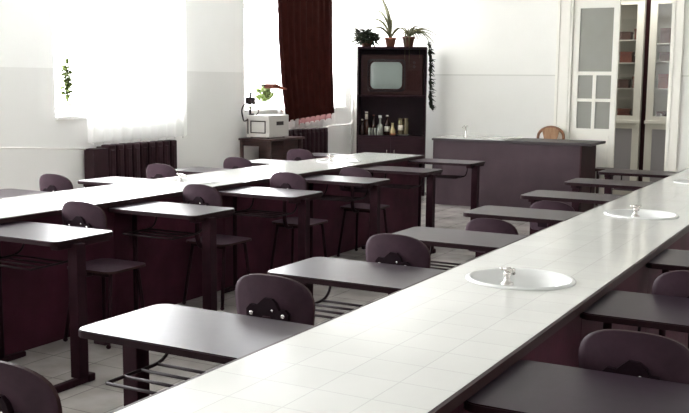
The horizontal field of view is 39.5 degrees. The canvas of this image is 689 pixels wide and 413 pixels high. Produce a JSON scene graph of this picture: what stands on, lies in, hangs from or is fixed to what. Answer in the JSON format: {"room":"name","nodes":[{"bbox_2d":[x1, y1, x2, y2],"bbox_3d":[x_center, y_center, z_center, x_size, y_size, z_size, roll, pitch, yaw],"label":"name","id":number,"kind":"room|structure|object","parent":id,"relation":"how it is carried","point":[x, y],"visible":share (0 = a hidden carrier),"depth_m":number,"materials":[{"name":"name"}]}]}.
{"room":"school science classroom","nodes":[
{"label":"school science classroom","id":0,"kind":"room"},
{"bbox_2d":[0,0,351,190],"bbox_3d":[-3.424,-1.254,7.969,0.360,3.450,14.400,5,8,29],"label":"wall","id":1,"kind":"structure","parent":0,"point":[215,42],"depth_m":10.59,"materials":[{"name":"paint"}]},
{"bbox_2d":[0,147,87,149],"bbox_3d":[-4.540,-0.241,5.597,0.016,0.306,8.481,5,8,29],"label":"pipe","id":2,"kind":"object","parent":1,"relation":"attached to","point":[0,147],"visible":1,"depth_m":8.76,"materials":[{"name":"white metal"}]},
{"bbox_2d":[56,111,86,119],"bbox_3d":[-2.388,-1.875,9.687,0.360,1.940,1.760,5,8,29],"label":"windowsill","id":3,"kind":"structure","parent":1,"relation":"in","point":[76,114],"depth_m":9.26,"materials":[{"name":"white paint"}]},
{"bbox_2d":[56,58,76,115],"bbox_3d":[-2.637,-1.139,9.143,0.163,0.551,0.189,5,8,29],"label":"plant","id":4,"kind":"object","parent":3,"relation":"on","point":[67,107],"visible":1,"depth_m":9.12,"materials":[{"name":"green plant"}]},
{"bbox_2d":[84,0,186,143],"bbox_3d":[-2.091,-1.823,9.758,0.074,2.317,1.620,5,8,29],"label":"sheer curtain","id":5,"kind":"object","parent":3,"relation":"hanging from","point":[136,49],"visible":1,"depth_m":9.76,"materials":[{"name":"white fabric"}]},
{"bbox_2d":[244,3,346,111],"bbox_3d":[-0.714,-2.249,12.692,0.360,1.940,2.520,5,8,29],"label":"window","id":6,"kind":"structure","parent":1,"relation":"in","point":[246,5],"depth_m":12.22,"materials":[{"name":"white"}]},
{"bbox_2d":[252,83,276,108],"bbox_3d":[-1.008,-1.408,12.205,0.273,0.327,0.385,8,10,44],"label":"plant","id":7,"kind":"object","parent":6,"relation":"on","point":[262,94],"visible":0.94,"depth_m":12.15,"materials":[{"name":"green plant"}]},
{"bbox_2d":[277,0,333,124],"bbox_3d":[-0.496,-2.193,12.474,0.074,2.251,1.500,5,8,29],"label":"curtain","id":8,"kind":"object","parent":1,"relation":"hanging from","point":[305,27],"visible":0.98,"depth_m":12.51,"materials":[{"name":"red fabric"}]},
{"bbox_2d":[278,0,336,128],"bbox_3d":[-0.477,-2.194,12.716,0.048,2.312,1.600,5,8,29],"label":"sheer curtain","id":9,"kind":"object","parent":1,"relation":"hanging from","point":[293,124],"visible":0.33,"depth_m":13.15,"materials":[{"name":"white fabric"}]},
{"bbox_2d":[9,192,601,412],"bbox_3d":[0.838,0.711,6.991,9.030,0.120,16.400,5,8,29],"label":"floor","id":10,"kind":"structure","parent":0,"point":[52,361],"depth_m":5.39,"materials":[{"name":"tile"}]},
{"bbox_2d":[0,189,47,197],"bbox_3d":[-2.276,0.286,6.668,0.621,0.750,0.458,5,8,29],"label":"school desk","id":11,"kind":"object","parent":10,"relation":"on","point":[4,193],"visible":0.14,"depth_m":6.71,"materials":[{"name":"black metal"}]},
{"bbox_2d":[0,360,61,412],"bbox_3d":[-0.770,0.780,2.571,0.360,0.850,0.428,5,8,29],"label":"chair","id":12,"kind":"object","parent":10,"relation":"on","point":[22,389],"visible":1,"depth_m":2.33,"materials":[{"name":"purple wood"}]},
{"bbox_2d":[39,174,72,191],"bbox_3d":[-2.064,0.162,7.257,0.360,0.850,0.428,5,8,29],"label":"chair","id":13,"kind":"object","parent":10,"relation":"on","point":[47,182],"visible":0.2,"depth_m":7.04,"materials":[{"name":"paint"}]},
{"bbox_2d":[0,221,112,392],"bbox_3d":[-1.630,0.508,4.997,0.716,0.750,0.582,5,8,29],"label":"school desk","id":14,"kind":"object","parent":10,"relation":"on","point":[74,239],"visible":0.89,"depth_m":4.85,"materials":[{"name":"grey laminate"}]},
{"bbox_2d":[62,201,145,348],"bbox_3d":[-1.432,0.372,5.675,0.360,0.850,0.428,4,8,27],"label":"chair","id":15,"kind":"object","parent":10,"relation":"on","point":[74,213],"visible":0.62,"depth_m":5.54,"materials":[{"name":"paint"}]},
{"bbox_2d":[78,176,149,186],"bbox_3d":[-1.747,0.168,7.619,0.621,0.750,0.458,5,8,29],"label":"school desk","id":16,"kind":"object","parent":10,"relation":"on","point":[102,181],"visible":0.3,"depth_m":7.56,"materials":[{"name":"black metal"}]},
{"bbox_2d":[84,140,176,187],"bbox_3d":[-2.167,-0.204,9.858,0.172,0.905,1.270,5,8,29],"label":"radiator","id":17,"kind":"object","parent":10,"relation":"on","point":[132,159],"visible":0.49,"depth_m":9.65,"materials":[{"name":"metal"}]},
{"bbox_2d":[146,163,177,178],"bbox_3d":[-1.461,0.046,8.196,0.360,0.850,0.428,5,8,29],"label":"chair","id":18,"kind":"object","parent":10,"relation":"on","point":[153,171],"visible":0.2,"depth_m":7.98,"materials":[{"name":"paint"}]},
{"bbox_2d":[108,201,234,310],"bbox_3d":[-1.101,0.390,5.946,0.716,0.750,0.582,5,8,29],"label":"school desk","id":19,"kind":"object","parent":10,"relation":"on","point":[208,215],"visible":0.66,"depth_m":5.80,"materials":[{"name":"black wood"}]},
{"bbox_2d":[79,304,313,405],"bbox_3d":[-0.466,0.763,3.111,0.690,0.750,0.458,5,8,29],"label":"school desk","id":20,"kind":"object","parent":10,"relation":"on","point":[220,337],"visible":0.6,"depth_m":3.06,"materials":[{"name":"grey laminate"}]},
{"bbox_2d":[175,167,228,174],"bbox_3d":[-1.217,0.050,8.570,0.621,0.750,0.458,5,8,29],"label":"school desk","id":21,"kind":"object","parent":10,"relation":"on","point":[190,170],"visible":0.11,"depth_m":8.56,"materials":[{"name":"white laminate"}]},
{"bbox_2d":[0,152,424,354],"bbox_3d":[-1.448,0.267,6.741,0.708,0.785,8.174,5,8,29],"label":"countertop","id":22,"kind":"structure","parent":10,"relation":"on","point":[35,302],"depth_m":6.56,"materials":[{"name":"white tile"}]},
{"bbox_2d":[177,173,186,181],"bbox_3d":[-1.201,-0.217,7.120,0.062,0.066,0.100,5,8,29],"label":"tap","id":23,"kind":"object","parent":22,"relation":"on","point":[181,175],"depth_m":7.09,"materials":[{"name":"silver metal"}]},
{"bbox_2d":[165,173,220,191],"bbox_3d":[-1.142,-0.171,7.236,0.424,0.186,0.400,5,8,29],"label":"oval sink","id":24,"kind":"object","parent":22,"relation":"in","point":[187,180],"visible":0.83,"depth_m":7.34,"materials":[{"name":"white ceramic"}]},
{"bbox_2d":[327,155,334,161],"bbox_3d":[-0.122,-0.458,9.057,0.062,0.066,0.100,5,8,29],"label":"tap","id":25,"kind":"object","parent":22,"relation":"on","point":[330,156],"depth_m":9.02,"materials":[{"name":"silver metal"}]},
{"bbox_2d":[316,155,359,169],"bbox_3d":[-0.063,-0.412,9.172,0.424,0.186,0.400,5,8,29],"label":"oval sink","id":26,"kind":"object","parent":22,"relation":"in","point":[329,160],"visible":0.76,"depth_m":9.25,"materials":[{"name":"white ceramic"}]},
{"bbox_2d":[182,184,251,309],"bbox_3d":[-0.891,0.253,6.638,0.360,0.850,0.428,5,9,30],"label":"chair","id":27,"kind":"object","parent":10,"relation":"on","point":[197,194],"visible":0.58,"depth_m":6.48,"materials":[{"name":"paint"}]},
{"bbox_2d":[223,157,252,168],"bbox_3d":[-0.909,-0.051,8.982,0.360,0.850,0.428,5,8,29],"label":"chair","id":28,"kind":"object","parent":10,"relation":"on","point":[230,162],"visible":0.17,"depth_m":8.77,"materials":[{"name":"paint"}]},
{"bbox_2d":[218,186,322,293],"bbox_3d":[-0.573,0.272,6.896,0.716,0.750,0.582,5,8,29],"label":"school desk","id":29,"kind":"object","parent":10,"relation":"on","point":[302,198],"visible":0.62,"depth_m":6.78,"materials":[{"name":"black metal"}]},
{"bbox_2d":[249,159,291,165],"bbox_3d":[-0.687,-0.069,9.521,0.621,0.750,0.458,5,8,29],"label":"school desk","id":30,"kind":"object","parent":10,"relation":"on","point":[258,162],"visible":0.17,"depth_m":9.50,"materials":[{"name":"black metal"}]},
{"bbox_2d":[238,136,304,159],"bbox_3d":[-0.885,-0.416,11.760,0.470,0.860,0.760,5,8,29],"label":"side table","id":31,"kind":"object","parent":10,"relation":"on","point":[275,148],"visible":0.49,"depth_m":11.65,"materials":[{"name":"brown wood"}]},
{"bbox_2d":[241,84,288,138],"bbox_3d":[-0.962,-1.161,11.630,0.461,0.650,0.460,5,8,29],"label":"projector","id":32,"kind":"object","parent":31,"relation":"on","point":[268,126],"visible":1,"depth_m":11.50,"materials":[{"name":"white plastic"}]},
{"bbox_2d":[235,274,314,324],"bbox_3d":[-0.193,0.646,3.649,0.360,0.850,0.428,4,8,27],"label":"chair","id":33,"kind":"object","parent":10,"relation":"on","point":[275,297],"visible":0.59,"depth_m":3.43,"materials":[{"name":"paint"}]},
{"bbox_2d":[270,172,327,269],"bbox_3d":[-0.369,0.139,7.553,0.360,0.850,0.428,4,8,27],"label":"chair","id":34,"kind":"object","parent":10,"relation":"on","point":[284,180],"visible":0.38,"depth_m":7.42,"materials":[{"name":"paint"}]},
{"bbox_2d":[287,149,313,160],"bbox_3d":[-0.392,-0.193,10.115,0.360,0.850,0.428,5,8,29],"label":"chair","id":35,"kind":"object","parent":10,"relation":"on","point":[293,154],"visible":0.25,"depth_m":9.90,"materials":[{"name":"paint"}]},
{"bbox_2d":[289,127,327,158],"bbox_3d":[-0.534,-0.576,12.788,0.172,0.920,1.020,5,8,29],"label":"radiator","id":36,"kind":"object","parent":10,"relation":"on","point":[316,139],"visible":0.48,"depth_m":12.80,"materials":[{"name":"metal"}]},
{"bbox_2d":[312,153,347,158],"bbox_3d":[-0.157,-0.187,10.472,0.621,0.750,0.458,5,8,29],"label":"school desk","id":37,"kind":"object","parent":10,"relation":"on","point":[316,155],"visible":0.11,"depth_m":10.48,"materials":[{"name":"white laminate"}]},
{"bbox_2d":[326,0,354,153],"bbox_3d":[-0.061,-1.933,13.447,0.050,3.450,0.877,4,8,26],"label":"pipe","id":38,"kind":"object","parent":10,"relation":"on","point":[351,123],"visible":0.91,"depth_m":13.81,"materials":[{"name":"white metal"}]},
{"bbox_2d":[304,175,389,257],"bbox_3d":[-0.044,0.154,7.845,0.716,0.750,0.582,5,8,29],"label":"school desk","id":39,"kind":"object","parent":10,"relation":"on","point":[374,184],"visible":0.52,"depth_m":7.70,"materials":[{"name":"black metal"}]},
{"bbox_2d":[267,257,445,318],"bbox_3d":[0.060,0.645,4.054,0.690,0.750,0.458,5,8,29],"label":"school desk","id":40,"kind":"object","parent":10,"relation":"on","point":[327,271],"visible":0.45,"depth_m":3.98,"materials":[{"name":"black metal"}]},
{"bbox_2d":[337,167,389,256],"bbox_3d":[0.163,0.042,8.511,0.360,0.805,0.428,5,8,29],"label":"chair","id":41,"kind":"object","parent":10,"relation":"on","point":[356,208],"visible":0.61,"depth_m":8.40,"materials":[{"name":"paint"}]},
{"bbox_2d":[356,47,427,195],"bbox_3d":[0.653,-1.178,13.257,0.936,2.015,0.437,1,7,6],"label":"tall cabinet","id":42,"kind":"object","parent":10,"relation":"on","point":[412,107],"visible":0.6,"depth_m":13.32,"materials":[{"name":"brown wood"}]},
{"bbox_2d":[360,119,363,134],"bbox_3d":[0.242,-1.096,13.221,0.064,0.218,0.064,1,7,6],"label":"bottle","id":43,"kind":"object","parent":42,"relation":"on","point":[362,124],"visible":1,"depth_m":13.20,"materials":[{"name":"brown glass"}]},
{"bbox_2d":[364,112,368,134],"bbox_3d":[0.302,-1.150,13.255,0.072,0.318,0.072,1,7,6],"label":"bottle","id":44,"kind":"object","parent":42,"relation":"on","point":[366,122],"visible":0.99,"depth_m":13.23,"materials":[{"name":"brown glass"}]},
{"bbox_2d":[351,28,383,46],"bbox_3d":[0.312,-2.291,13.096,0.372,0.305,0.428,-5,9,-35],"label":"bushy plant","id":45,"kind":"object","parent":42,"relation":"on","point":[363,37],"visible":0.99,"depth_m":13.04,"materials":[{"name":"green plant"}]},
{"bbox_2d":[371,115,375,134],"bbox_3d":[0.402,-1.135,13.312,0.072,0.275,0.072,1,7,6],"label":"bottle","id":46,"kind":"object","parent":42,"relation":"on","point":[373,123],"visible":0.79,"depth_m":13.29,"materials":[{"name":"brown glass"}]},
{"bbox_2d":[377,115,382,134],"bbox_3d":[0.488,-1.117,13.211,0.090,0.268,0.090,1,7,6],"label":"clear bottle","id":47,"kind":"object","parent":42,"relation":"on","point":[380,126],"visible":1,"depth_m":13.18,"materials":[{"name":"clear glass"}]},
{"bbox_2d":[367,0,400,46],"bbox_3d":[0.528,-2.618,13.014,0.521,0.900,0.158,1,7,6],"label":"leaf plant","id":48,"kind":"object","parent":42,"relation":"on","point":[390,41],"visible":0.98,"depth_m":13.02,"materials":[{"name":"plant"}]},
{"bbox_2d":[384,115,389,134],"bbox_3d":[0.588,-1.122,13.238,0.079,0.272,0.079,1,7,6],"label":"bottle","id":49,"kind":"object","parent":42,"relation":"on","point":[387,123],"visible":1,"depth_m":13.21,"materials":[{"name":"brown glass"}]},
{"bbox_2d":[358,134,423,137],"bbox_3d":[0.651,-0.979,13.290,0.892,0.022,0.398,1,7,6],"label":"shelf","id":50,"kind":"object","parent":42,"relation":"attached to","point":[410,135],"depth_m":13.12,"materials":[{"name":"brown wood"}]},
{"bbox_2d":[359,95,423,96],"bbox_3d":[0.656,-1.524,13.220,0.892,0.022,0.398,1,7,6],"label":"shelf","id":51,"kind":"object","parent":42,"relation":"attached to","point":[359,95],"depth_m":13.02,"materials":[{"name":"brown wood"}]},
{"bbox_2d":[361,54,423,94],"bbox_3d":[0.659,-1.806,13.185,0.851,0.545,0.371,1,7,6],"label":"television","id":52,"kind":"object","parent":42,"relation":"on","point":[380,74],"visible":1,"depth_m":13.02,"materials":[{"name":"brown wood"}]},
{"bbox_2d":[407,71,420,90],"bbox_3d":[0.940,-1.702,13.008,0.191,0.270,0.009,1,7,6],"label":"speaker grille","id":53,"kind":"object","parent":52,"relation":"attached to","point":[413,77],"depth_m":13.01,"materials":[{"name":"fabric"}]},
{"bbox_2d":[396,26,436,110],"bbox_3d":[1.009,-1.862,13.013,0.599,1.149,0.374,-2,8,-20],"label":"spider plant","id":54,"kind":"object","parent":42,"relation":"on","point":[408,39],"visible":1,"depth_m":13.01,"materials":[{"name":"green plant"}]},
{"label":"saucer","id":55,"kind":"object","parent":42,"relation":"on","visible":0},
{"bbox_2d":[389,123,395,132],"bbox_3d":[0.659,-1.068,13.171,0.084,0.158,0.084,1,7,6],"label":"flask","id":56,"kind":"object","parent":55,"relation":"on","point":[392,129],"visible":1,"depth_m":13.15,"materials":[{"name":"beige glass"}]},
{"bbox_3d":[0.804,-0.984,13.194,0.170,0.013,0.170,1,7,6],"label":"plate","id":57,"kind":"object","parent":42,"relation":"on","visible":0},
{"bbox_2d":[398,118,402,134],"bbox_3d":[0.770,-1.101,13.193,0.071,0.225,0.071,1,7,6],"label":"jar","id":58,"kind":"object","parent":57,"relation":"on","point":[400,122],"visible":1,"depth_m":13.16,"materials":[{"name":"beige glass"}]},
{"bbox_2d":[403,118,407,134],"bbox_3d":[0.843,-1.099,13.185,0.068,0.225,0.068,1,7,6],"label":"jar","id":59,"kind":"object","parent":57,"relation":"on","point":[405,123],"visible":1,"depth_m":13.16,"materials":[{"name":"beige glass"}]},
{"bbox_2d":[366,233,430,294],"bbox_3d":[0.313,0.528,4.596,0.360,0.850,0.428,5,9,30],"label":"chair","id":60,"kind":"object","parent":10,"relation":"on","point":[386,248],"visible":0.3,"depth_m":4.38,"materials":[{"name":"paint"}]},
{"bbox_2d":[110,168,688,412],"bbox_3d":[1.449,0.499,5.156,0.642,0.783,8.174,5,8,29],"label":"countertop","id":61,"kind":"structure","parent":10,"relation":"on","point":[431,344],"depth_m":2.96,"materials":[{"name":"white tile"}]},
{"bbox_2d":[500,267,515,285],"bbox_3d":[0.621,0.256,3.608,0.062,0.066,0.100,5,8,29],"label":"tap","id":62,"kind":"object","parent":61,"relation":"on","point":[508,270],"depth_m":3.57,"materials":[{"name":"silver metal"}]},
{"bbox_2d":[466,267,575,290],"bbox_3d":[0.681,0.302,3.723,0.424,0.186,0.400,5,8,29],"label":"oval sink","id":63,"kind":"object","parent":61,"relation":"in","point":[511,278],"visible":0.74,"depth_m":3.84,"materials":[{"name":"white ceramic"}]},
{"bbox_2d":[630,205,640,216],"bbox_3d":[1.671,0.021,5.492,0.062,0.066,0.100,5,8,29],"label":"tap","id":64,"kind":"object","parent":61,"relation":"on","point":[636,208],"depth_m":5.46,"materials":[{"name":"silver metal"}]},
{"bbox_2d":[604,205,678,219],"bbox_3d":[1.731,0.068,5.607,0.424,0.186,0.400,5,8,29],"label":"oval sink","id":65,"kind":"object","parent":61,"relation":"in","point":[636,212],"visible":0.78,"depth_m":5.71,"materials":[{"name":"white ceramic"}]},
{"bbox_2d":[672,179,688,183],"bbox_3d":[2.780,-0.167,7.492,0.424,0.186,0.400,5,8,29],"label":"oval sink","id":66,"kind":"object","parent":61,"relation":"in","point":[682,181],"visible":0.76,"depth_m":7.63,"materials":[{"name":"white ceramic"}]},
{"bbox_2d":[361,166,442,253],"bbox_3d":[0.485,0.036,8.794,0.716,0.750,0.582,5,8,29],"label":"school desk","id":67,"kind":"object","parent":10,"relation":"on","point":[430,174],"visible":0.64,"depth_m":8.63,"materials":[{"name":"black wood"}]},
{"bbox_2d":[408,158,484,226],"bbox_3d":[1.014,-0.082,9.743,0.716,0.750,0.582,5,8,29],"label":"school desk","id":68,"kind":"object","parent":10,"relation":"on","point":[475,165],"visible":0.58,"depth_m":9.59,"materials":[{"name":"black metal"}]},
{"bbox_2d":[392,227,525,269],"bbox_3d":[0.585,0.528,4.997,0.690,0.750,0.458,5,8,29],"label":"school desk","id":69,"kind":"object","parent":10,"relation":"on","point":[430,236],"visible":0.22,"depth_m":4.92,"materials":[{"name":"black metal"}]},
{"bbox_2d":[465,218,517,261],"bbox_3d":[0.947,0.418,5.916,0.360,0.740,0.428,5,8,29],"label":"chair","id":70,"kind":"object","parent":10,"relation":"on","point":[490,225],"visible":0.19,"depth_m":5.71,"materials":[{"name":"paint"}]},
{"bbox_2d":[432,125,605,211],"bbox_3d":[2.161,-0.499,12.062,2.030,1.003,0.700,5,8,29],"label":"counter","id":71,"kind":"object","parent":10,"relation":"on","point":[513,167],"depth_m":11.79,"materials":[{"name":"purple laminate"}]},
{"bbox_2d":[462,125,467,136],"bbox_3d":[1.533,-0.963,12.267,0.060,0.148,0.132,5,8,29],"label":"tap","id":72,"kind":"object","parent":71,"relation":"on","point":[465,126],"depth_m":12.30,"materials":[{"name":"silver metal"}]},
{"bbox_2d":[505,138,605,146],"bbox_3d":[2.590,-0.792,11.787,1.055,0.032,0.700,5,8,29],"label":"countertop","id":73,"kind":"structure","parent":71,"relation":"on","point":[566,142],"depth_m":11.62,"materials":[{"name":"grey laminate"}]},
{"bbox_2d":[463,205,582,256],"bbox_3d":[1.111,0.411,5.941,0.690,0.750,0.458,5,8,29],"label":"school desk","id":74,"kind":"object","parent":10,"relation":"on","point":[489,211],"visible":0.24,"depth_m":5.85,"materials":[{"name":"black metal"}]},
{"bbox_2d":[537,126,564,138],"bbox_3d":[2.592,-0.532,12.355,0.380,1.002,0.383,5,8,29],"label":"wooden chair","id":75,"kind":"object","parent":10,"relation":"on","point":[549,132],"visible":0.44,"depth_m":12.43,"materials":[{"name":"brown wood"}]},
{"bbox_2d":[530,201,574,229],"bbox_3d":[1.511,0.306,6.837,0.360,0.735,0.428,5,8,29],"label":"chair","id":76,"kind":"object","parent":10,"relation":"on","point":[549,205],"visible":0.2,"depth_m":6.65,"materials":[{"name":"paint"}]},
{"bbox_2d":[520,190,622,234],"bbox_3d":[1.636,0.294,6.884,0.690,0.750,0.458,5,8,29],"label":"school desk","id":77,"kind":"object","parent":10,"relation":"on","point":[537,195],"visible":0.21,"depth_m":6.79,"materials":[{"name":"black wood"}]},
{"bbox_2d":[464,360,688,412],"bbox_3d":[0.663,0.866,2.397,0.716,0.750,0.582,5,8,29],"label":"school desk","id":78,"kind":"object","parent":10,"relation":"on","point":[528,386],"visible":0.86,"depth_m":2.46,"materials":[{"name":"black metal"}]},
{"bbox_2d":[594,167,613,204],"bbox_3d":[3.259,-0.241,12.144,0.220,0.490,0.260,5,8,29],"label":"stool","id":79,"kind":"object","parent":10,"relation":"on","point":[597,169],"visible":0.26,"depth_m":12.20,"materials":[{"name":"brown wood"}]},
{"bbox_2d":[564,178,653,211],"bbox_3d":[2.162,0.176,7.827,0.690,0.750,0.458,5,8,29],"label":"school desk","id":80,"kind":"object","parent":10,"relation":"on","point":[576,184],"visible":0.28,"depth_m":7.75,"materials":[{"name":"black wood"}]},
{"bbox_2d":[612,0,646,194],"bbox_3d":[3.745,-1.555,13.524,0.925,2.750,0.410,5,8,29],"label":"display cabinet","id":81,"kind":"object","parent":10,"relation":"on","point":[633,12],"visible":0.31,"depth_m":13.33,"materials":[{"name":"grey wood"}]},
{"bbox_2d":[617,79,630,87],"bbox_3d":[3.895,-1.715,13.403,0.178,0.120,0.148,5,8,29],"label":"cardboard box","id":82,"kind":"object","parent":81,"relation":"on","point":[621,83],"visible":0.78,"depth_m":13.34,"materials":[{"name":"brown cardboard"}]},
{"bbox_2d":[617,108,631,115],"bbox_3d":[3.917,-1.287,13.444,0.178,0.170,0.148,5,8,29],"label":"cardboard box","id":83,"kind":"object","parent":81,"relation":"in","point":[620,111],"visible":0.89,"depth_m":13.38,"materials":[{"name":"brown cardboard"}]},
{"bbox_2d":[619,32,633,39],"bbox_3d":[3.901,-2.364,13.319,0.178,0.110,0.148,5,8,29],"label":"cardboard box","id":84,"kind":"object","parent":81,"relation":"on","point":[623,35],"visible":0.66,"depth_m":13.26,"materials":[{"name":"brown cardboard"}]},
{"bbox_2d":[618,62,634,63],"bbox_3d":[3.759,-2.010,13.483,0.865,0.016,0.330,5,8,29],"label":"shelf","id":85,"kind":"object","parent":81,"relation":"attached to","point":[618,62],"depth_m":13.23,"materials":[{"name":"grey wood"}]},
{"bbox_2d":[619,52,634,61],"bbox_3d":[3.924,-2.075,13.342,0.178,0.150,0.148,5,8,29],"label":"cardboard box","id":86,"kind":"object","parent":81,"relation":"on","point":[624,56],"visible":0.91,"depth_m":13.28,"materials":[{"name":"brown cardboard"}]},
{"bbox_2d":[619,40,635,41],"bbox_3d":[3.761,-2.318,13.443,0.865,0.016,0.330,5,8,29],"label":"shelf","id":87,"kind":"object","parent":81,"relation":"attached to","point":[619,40],"depth_m":13.30,"materials":[{"name":"grey wood"}]},
{"bbox_2d":[578,329,688,383],"bbox_3d":[0.898,0.752,2.905,0.360,0.850,0.428,5,8,29],"label":"chair","id":88,"kind":"object","parent":10,"relation":"on","point":[619,351],"visible":0.49,"depth_m":2.69,"materials":[{"name":"paint"}]},
{"bbox_2d":[580,290,688,332],"bbox_3d":[1.188,0.748,3.340,0.716,0.750,0.582,5,8,29],"label":"school desk","id":89,"kind":"object","parent":10,"relation":"on","point":[670,313],"visible":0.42,"depth_m":3.36,"materials":[{"name":"black metal"}]},
{"bbox_2d":[598,169,676,193],"bbox_3d":[2.687,0.059,8.770,0.690,0.750,0.458,5,8,29],"label":"school desk","id":90,"kind":"object","parent":10,"relation":"on","point":[608,173],"visible":0.24,"depth_m":8.67,"materials":[{"name":"black wood"}]},
{"bbox_2d":[638,0,650,180],"bbox_3d":[4.145,-1.538,13.229,0.076,2.800,0.020,5,8,29],"label":"board","id":91,"kind":"object","parent":10,"relation":"on","point":[648,10],"visible":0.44,"depth_m":13.21,"materials":[{"name":"black wood"}]},
{"bbox_2d":[642,0,672,181],"bbox_3d":[4.607,-1.486,13.052,0.925,2.750,0.410,5,8,29],"label":"display cabinet","id":92,"kind":"object","parent":10,"relation":"on","point":[661,10],"visible":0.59,"depth_m":13.14,"materials":[{"name":"grey wood"}]},
{"bbox_2d":[656,111,666,116],"bbox_3d":[4.367,-1.236,13.200,0.138,0.140,0.148,5,8,29],"label":"cardboard box","id":93,"kind":"object","parent":92,"relation":"in","point":[658,113],"visible":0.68,"depth_m":13.14,"materials":[{"name":"grey cardboard"}]},
{"bbox_2d":[658,74,668,87],"bbox_3d":[4.372,-1.716,13.137,0.138,0.200,0.148,5,8,29],"label":"cardboard box","id":94,"kind":"object","parent":92,"relation":"on","point":[663,78],"visible":0.71,"depth_m":13.08,"materials":[{"name":"pink cardboard"}]},
{"bbox_2d":[659,52,669,60],"bbox_3d":[4.375,-2.044,13.095,0.138,0.120,0.148,5,8,29],"label":"cardboard box","id":95,"kind":"object","parent":92,"relation":"on","point":[664,56],"visible":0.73,"depth_m":13.03,"materials":[{"name":"pink cardboard"}]},
{"bbox_2d":[660,28,670,42],"bbox_3d":[4.377,-2.321,13.059,0.138,0.200,0.148,5,8,29],"label":"cardboard box","id":96,"kind":"object","parent":92,"relation":"on","point":[665,37],"visible":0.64,"depth_m":13.00,"materials":[{"name":"pink cardboard"}]},
{"bbox_2d":[645,249,688,336],"bbox_3d":[1.714,0.631,4.283,0.716,0.750,0.582,5,8,29],"label":"school desk","id":97,"kind":"object","parent":10,"relation":"on","point":[669,259],"visible":0.32,"depth_m":4.34,"materials":[{"name":"black wood"}]},
{"bbox_2d":[652,270,688,348],"bbox_3d":[1.393,0.643,3.778,0.360,0.850,0.428,5,8,29],"label":"chair","id":98,"kind":"object","parent":10,"relation":"on","point":[672,283],"visible":0.24,"depth_m":3.62,"materials":[{"name":"paint"}]},
{"bbox_2d":[354,0,688,184],"bbox_3d":[3.810,-1.719,12.068,9.030,3.450,0.220,5,8,29],"label":"wall","id":99,"kind":"structure","parent":0,"point":[495,60],"depth_m":12.97,"materials":[{"name":"beige paint"}]},
{"bbox_2d":[569,0,620,193],"bbox_3d":[3.203,-1.393,12.349,0.576,2.700,0.054,5,8,29],"label":"door","id":100,"kind":"structure","parent":99,"relation":"in","point":[596,35],"depth_m":12.30,"materials":[{"name":"white wood"}]},
{"bbox_2d":[553,0,684,171],"bbox_3d":[3.435,-1.446,12.159,1.565,2.880,0.045,5,8,29],"label":"trim","id":101,"kind":"structure","parent":99,"relation":"attached to","point":[565,17],"depth_m":11.95,"materials":[{"name":"white wood"}]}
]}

